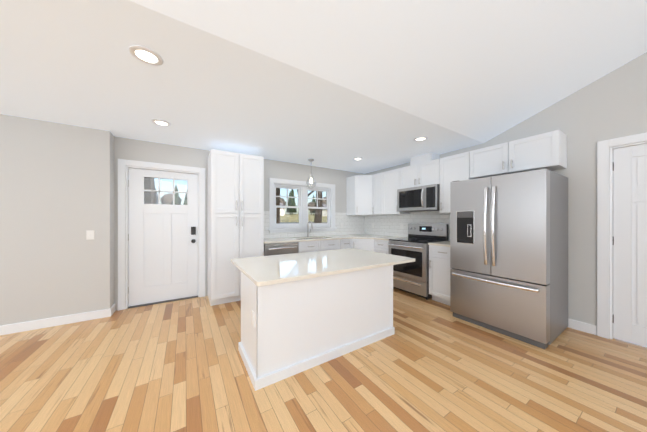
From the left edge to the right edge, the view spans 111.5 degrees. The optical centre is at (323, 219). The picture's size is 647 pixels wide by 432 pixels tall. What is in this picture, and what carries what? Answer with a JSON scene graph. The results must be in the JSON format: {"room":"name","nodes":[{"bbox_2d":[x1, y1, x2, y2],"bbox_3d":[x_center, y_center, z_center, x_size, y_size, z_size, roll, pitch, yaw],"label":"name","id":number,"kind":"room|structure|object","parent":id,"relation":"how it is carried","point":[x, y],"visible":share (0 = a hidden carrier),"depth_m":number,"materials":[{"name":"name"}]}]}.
{"room":"kitchen","nodes":[
{"label":"kitchen","id":0,"kind":"room"},
{"bbox_2d":[0,289,646,431],"bbox_3d":[-0.202,1.322,-0.021,8.360,0.100,8.450,0,0,-32],"label":"floor","id":1,"kind":"structure","parent":0,"point":[430,365],"depth_m":1.73,"materials":[{"name":"brown wood"}]},
{"bbox_2d":[208,149,263,305],"bbox_3d":[-1.446,0.120,3.619,0.767,2.300,0.655,0,0,-32],"label":"pantry","id":2,"kind":"object","parent":1,"relation":"on","point":[235,205],"visible":0.94,"depth_m":3.34,"materials":[{"name":"white wood"}]},
{"bbox_2d":[264,242,297,255],"bbox_3d":[-0.848,0.830,3.975,0.603,0.880,0.674,0,0,-32],"label":"dishwasher","id":3,"kind":"object","parent":1,"relation":"on","point":[280,248],"visible":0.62,"depth_m":3.72,"materials":[{"name":"grey metal"}]},
{"bbox_2d":[238,264,394,390],"bbox_3d":[-0.020,0.882,2.302,1.533,0.777,0.609,0,0,-32],"label":"kitchen island","id":4,"kind":"object","parent":1,"relation":"on","point":[301,312],"depth_m":1.94,"materials":[{"name":"white wood"}]},
{"bbox_2d":[231,248,414,287],"bbox_3d":[0.004,0.476,2.615,1.879,0.032,1.153,0,0,-32],"label":"island countertop","id":5,"kind":"structure","parent":4,"relation":"on","point":[265,270],"depth_m":2.33,"materials":[{"name":"white stone"}]},
{"bbox_2d":[322,239,349,250],"bbox_3d":[0.304,0.828,4.710,0.395,0.884,0.666,0,0,-32],"label":"base cabinet","id":6,"kind":"object","parent":1,"relation":"on","point":[340,243],"depth_m":4.34,"materials":[{"name":"white wood"}]},
{"bbox_2d":[350,239,373,250],"bbox_3d":[0.888,0.827,4.883,0.995,0.884,0.993,0,0,-32],"label":"base cabinet","id":7,"kind":"object","parent":1,"relation":"on","point":[364,244],"depth_m":4.49,"materials":[{"name":"white wood"}]},
{"bbox_2d":[264,234,377,251],"bbox_3d":[0.046,0.471,4.566,2.759,0.233,0.638,0,0,-32],"label":"countertop","id":8,"kind":"structure","parent":7,"relation":"on","point":[332,237],"depth_m":4.23,"materials":[{"name":"stone"}]},
{"bbox_2d":[307,221,312,236],"bbox_3d":[-0.260,0.185,4.569,0.099,0.337,0.237,0,0,-32],"label":"faucet","id":9,"kind":"object","parent":8,"relation":"on","point":[308,232],"visible":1,"depth_m":4.63,"materials":[{"name":"silver metal"}]},
{"bbox_2d":[352,235,407,240],"bbox_3d":[1.171,0.370,4.480,0.944,0.030,0.705,0,0,-32],"label":"countertop","id":10,"kind":"structure","parent":7,"relation":"on","point":[380,237],"depth_m":4.47,"materials":[{"name":"stone"}]},
{"bbox_2d":[374,239,388,253],"bbox_3d":[1.354,0.828,4.449,0.667,0.884,0.454,0,0,-32],"label":"base cabinet","id":11,"kind":"object","parent":1,"relation":"on","point":[381,246],"depth_m":4.29,"materials":[{"name":"white wood"}]},
{"bbox_2d":[388,223,447,299],"bbox_3d":[1.645,0.670,3.907,0.695,1.200,0.760,0,0,-32],"label":"range","id":12,"kind":"object","parent":1,"relation":"on","point":[411,277],"visible":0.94,"depth_m":3.75,"materials":[{"name":"grey metal"}]},
{"bbox_2d":[429,245,451,305],"bbox_3d":[2.032,0.828,3.416,0.616,0.884,0.472,0,0,-32],"label":"base cabinet","id":13,"kind":"object","parent":1,"relation":"on","point":[439,273],"depth_m":3.31,"materials":[{"name":"white wood"}]},
{"bbox_2d":[428,241,449,246],"bbox_3d":[2.025,0.371,3.412,0.633,0.030,0.477,0,0,-32],"label":"countertop","id":14,"kind":"structure","parent":13,"relation":"on","point":[443,243],"depth_m":3.33,"materials":[{"name":"stone"}]},
{"bbox_2d":[450,168,567,348],"bbox_3d":[2.244,0.380,2.724,0.938,1.780,0.910,0,0,-32],"label":"fridge","id":15,"kind":"object","parent":1,"relation":"on","point":[509,254],"visible":1,"depth_m":2.40,"materials":[{"name":"grey metal"}]},
{"bbox_2d":[0,52,646,338],"bbox_3d":[-0.202,-0.453,-0.022,8.360,3.450,8.450,0,0,-32],"label":"wall","id":16,"kind":"structure","parent":0,"point":[58,190],"depth_m":2.60,"materials":[{"name":"grey paint"}]},
{"bbox_2d":[0,307,112,334],"bbox_3d":[-4.219,1.218,2.011,3.356,0.105,0.022,0,0,-32],"label":"baseboard","id":17,"kind":"structure","parent":16,"relation":"attached to","point":[104,313],"depth_m":2.63,"materials":[{"name":"white wood"}]},
{"bbox_2d":[86,230,94,239],"bbox_3d":[-2.964,0.190,2.799,0.072,0.116,0.014,0,0,-32],"label":"light switch","id":18,"kind":"object","parent":16,"relation":"attached to","point":[90,234],"depth_m":2.80,"materials":[{"name":"white plastic"}]},
{"bbox_2d":[118,159,204,310],"bbox_3d":[-2.468,0.205,3.444,1.085,2.130,0.170,0,0,-32],"label":"door frame","id":19,"kind":"structure","parent":16,"relation":"attached to","point":[124,165],"depth_m":3.16,"materials":[{"name":"white wood"}]},
{"bbox_2d":[128,168,197,305],"bbox_3d":[-2.453,0.249,3.408,0.887,2.007,0.106,0,0,-32],"label":"back door","id":20,"kind":"structure","parent":16,"relation":"in","point":[163,252],"depth_m":3.39,"materials":[{"name":"white wood"}]},
{"bbox_2d":[268,178,336,232],"bbox_3d":[-0.419,-0.285,4.712,1.598,1.060,0.200,0,0,-32],"label":"window","id":21,"kind":"structure","parent":16,"relation":"in","point":[302,187],"depth_m":4.68,"materials":[{"name":"white wood"}]},
{"bbox_2d":[264,211,364,238],"bbox_3d":[-0.121,0.091,4.833,2.760,0.526,0.009,0,0,-32],"label":"backsplash","id":22,"kind":"structure","parent":16,"relation":"attached to","point":[352,224],"depth_m":5.12,"materials":[{"name":"tile"}]},
{"bbox_2d":[346,174,373,214],"bbox_3d":[0.966,-0.563,5.137,0.590,0.895,0.646,0,0,-32],"label":"upper cabinet","id":23,"kind":"object","parent":16,"relation":"attached to","point":[359,188],"depth_m":4.96,"materials":[{"name":"white wood"}]},
{"bbox_2d":[374,172,385,213],"bbox_3d":[1.282,-0.562,4.844,0.366,0.895,0.397,0,0,-32],"label":"upper cabinet","id":24,"kind":"object","parent":16,"relation":"attached to","point":[374,194],"depth_m":4.69,"materials":[{"name":"white wood"}]},
{"bbox_2d":[386,169,409,213],"bbox_3d":[1.479,-0.562,4.567,0.326,0.895,0.512,0,0,-32],"label":"upper cabinet","id":25,"kind":"object","parent":16,"relation":"attached to","point":[392,175],"depth_m":4.43,"materials":[{"name":"white wood"}]},
{"bbox_2d":[398,157,413,188],"bbox_3d":[1.735,-0.879,4.159,0.326,0.578,0.449,0,0,-32],"label":"upper cabinet","id":26,"kind":"object","parent":16,"relation":"attached to","point":[405,175],"depth_m":4.14,"materials":[{"name":"white wood"}]},
{"bbox_2d":[365,211,449,240],"bbox_3d":[1.738,0.094,4.457,0.009,0.520,2.550,0,0,-32],"label":"backsplash","id":27,"kind":"structure","parent":16,"relation":"attached to","point":[386,225],"depth_m":4.64,"materials":[{"name":"tile"}]},
{"bbox_2d":[414,152,439,186],"bbox_3d":[1.912,-0.879,3.877,0.326,0.578,0.449,0,0,-32],"label":"upper cabinet","id":28,"kind":"object","parent":16,"relation":"attached to","point":[425,165],"depth_m":3.83,"materials":[{"name":"white wood"}]},
{"bbox_2d":[397,184,439,211],"bbox_3d":[1.765,-0.377,3.982,0.464,0.420,0.779,0,0,-32],"label":"microwave","id":29,"kind":"object","parent":28,"relation":"attached to","point":[420,198],"visible":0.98,"depth_m":3.83,"materials":[{"name":"grey metal"}]},
{"bbox_2d":[438,151,473,212],"bbox_3d":[2.151,-0.562,3.497,0.326,0.895,0.446,0,0,-32],"label":"upper cabinet","id":30,"kind":"object","parent":16,"relation":"attached to","point":[456,167],"depth_m":3.47,"materials":[{"name":"white wood"}]},
{"bbox_2d":[470,143,504,178],"bbox_3d":[2.407,-0.810,3.088,0.326,0.398,0.516,0,0,-32],"label":"upper cabinet","id":31,"kind":"object","parent":16,"relation":"attached to","point":[487,161],"depth_m":3.04,"materials":[{"name":"white wood"}]},
{"bbox_2d":[502,130,566,173],"bbox_3d":[2.619,-0.810,2.750,0.326,0.398,0.514,0,0,-32],"label":"upper cabinet","id":32,"kind":"object","parent":16,"relation":"attached to","point":[548,150],"depth_m":2.61,"materials":[{"name":"white wood"}]},
{"bbox_2d":[568,318,596,334],"bbox_3d":[2.678,1.218,2.956,0.016,0.105,1.248,0,0,-32],"label":"baseboard","id":33,"kind":"structure","parent":16,"relation":"attached to","point":[574,324],"depth_m":2.51,"materials":[{"name":"white wood"}]},
{"bbox_2d":[597,132,646,338],"bbox_3d":[3.340,0.206,2.038,0.170,2.130,1.000,0,0,-32],"label":"door frame","id":34,"kind":"structure","parent":16,"relation":"attached to","point":[605,148],"depth_m":2.37,"materials":[{"name":"white wood"}]},
{"bbox_2d":[613,144,646,346],"bbox_3d":[3.279,0.252,2.007,0.100,2.013,0.803,0,0,-32],"label":"door","id":35,"kind":"structure","parent":16,"relation":"in","point":[630,244],"depth_m":2.25,"materials":[{"name":"white wood"}]},
{"bbox_2d":[0,0,646,173],"bbox_3d":[-0.202,-1.601,-0.022,8.360,1.155,8.450,0,0,-32],"label":"ceiling","id":36,"kind":"structure","parent":0,"point":[375,85],"depth_m":1.86,"materials":[{"name":"white paint"}]},
{"bbox_2d":[128,45,162,65],"bbox_3d":[-1.257,-1.163,1.565,0.194,0.011,0.194,0,0,-32],"label":"recessed light","id":37,"kind":"object","parent":36,"relation":"in","point":[143,54],"visible":1,"depth_m":1.55,"materials":[{"name":"white"}]},
{"bbox_2d":[151,119,170,126],"bbox_3d":[-1.946,-1.163,2.644,0.194,0.011,0.194,0,0,-32],"label":"recessed light","id":38,"kind":"object","parent":36,"relation":"in","point":[160,122],"visible":1,"depth_m":2.63,"materials":[{"name":"white"}]},
{"bbox_2d":[306,159,315,188],"bbox_3d":[-0.239,-0.885,4.270,0.200,0.570,0.200,0,0,-32],"label":"pendant light","id":39,"kind":"object","parent":36,"relation":"hanging from","point":[311,175],"visible":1,"depth_m":4.25,"materials":[{"name":"silver metal"}]},
{"bbox_2d":[413,136,427,141],"bbox_3d":[1.395,-1.163,3.170,0.194,0.011,0.194,0,0,-32],"label":"recessed light","id":40,"kind":"object","parent":36,"relation":"in","point":[421,138],"visible":0.98,"depth_m":3.15,"materials":[{"name":"white"}]},
{"label":"outside","id":41,"kind":"structure","parent":0,"visible":0},
{"bbox_2d":[280,214,326,222],"bbox_3d":[-34.023,-1.207,63.787,130.000,5.803,135.599,0,0,-32],"label":"ground","id":42,"kind":"structure","parent":41,"point":[290,217],"depth_m":53.30,"materials":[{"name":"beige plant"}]},
{"bbox_2d":[151,178,156,203],"bbox_3d":[-9.762,-3.671,11.324,8.428,9.797,8.082,0,0,-32],"label":"tree","id":43,"kind":"object","parent":42,"relation":"on","point":[153,192],"depth_m":11.68,"materials":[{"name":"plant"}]},
{"bbox_2d":[144,177,279,222],"bbox_3d":[-3.399,-0.056,4.969,6.350,3.150,3.400,0,0,-32],"label":"tree","id":44,"kind":"object","parent":42,"relation":"on","point":[277,199],"depth_m":5.58,"materials":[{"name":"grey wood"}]},
{"bbox_2d":[155,185,325,214],"bbox_3d":[-22.719,-7.929,66.108,157.718,17.479,82.409,0,0,-32],"label":"trees","id":45,"kind":"object","parent":42,"relation":"on","point":[281,200],"depth_m":87.93,"materials":[{"name":"green plant"}]},
{"bbox_2d":[156,196,326,215],"bbox_3d":[-20.264,-3.758,75.725,74.800,6.608,30.800,0,0,-32],"label":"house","id":46,"kind":"structure","parent":42,"relation":"on","point":[283,211],"depth_m":90.19,"materials":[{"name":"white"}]},
{"bbox_2d":[314,191,321,222],"bbox_3d":[1.467,-4.483,12.927,7.165,11.680,9.084,0,0,-32],"label":"tree","id":47,"kind":"object","parent":42,"relation":"on","point":[320,205],"depth_m":13.87,"materials":[{"name":"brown plant"}]}
]}

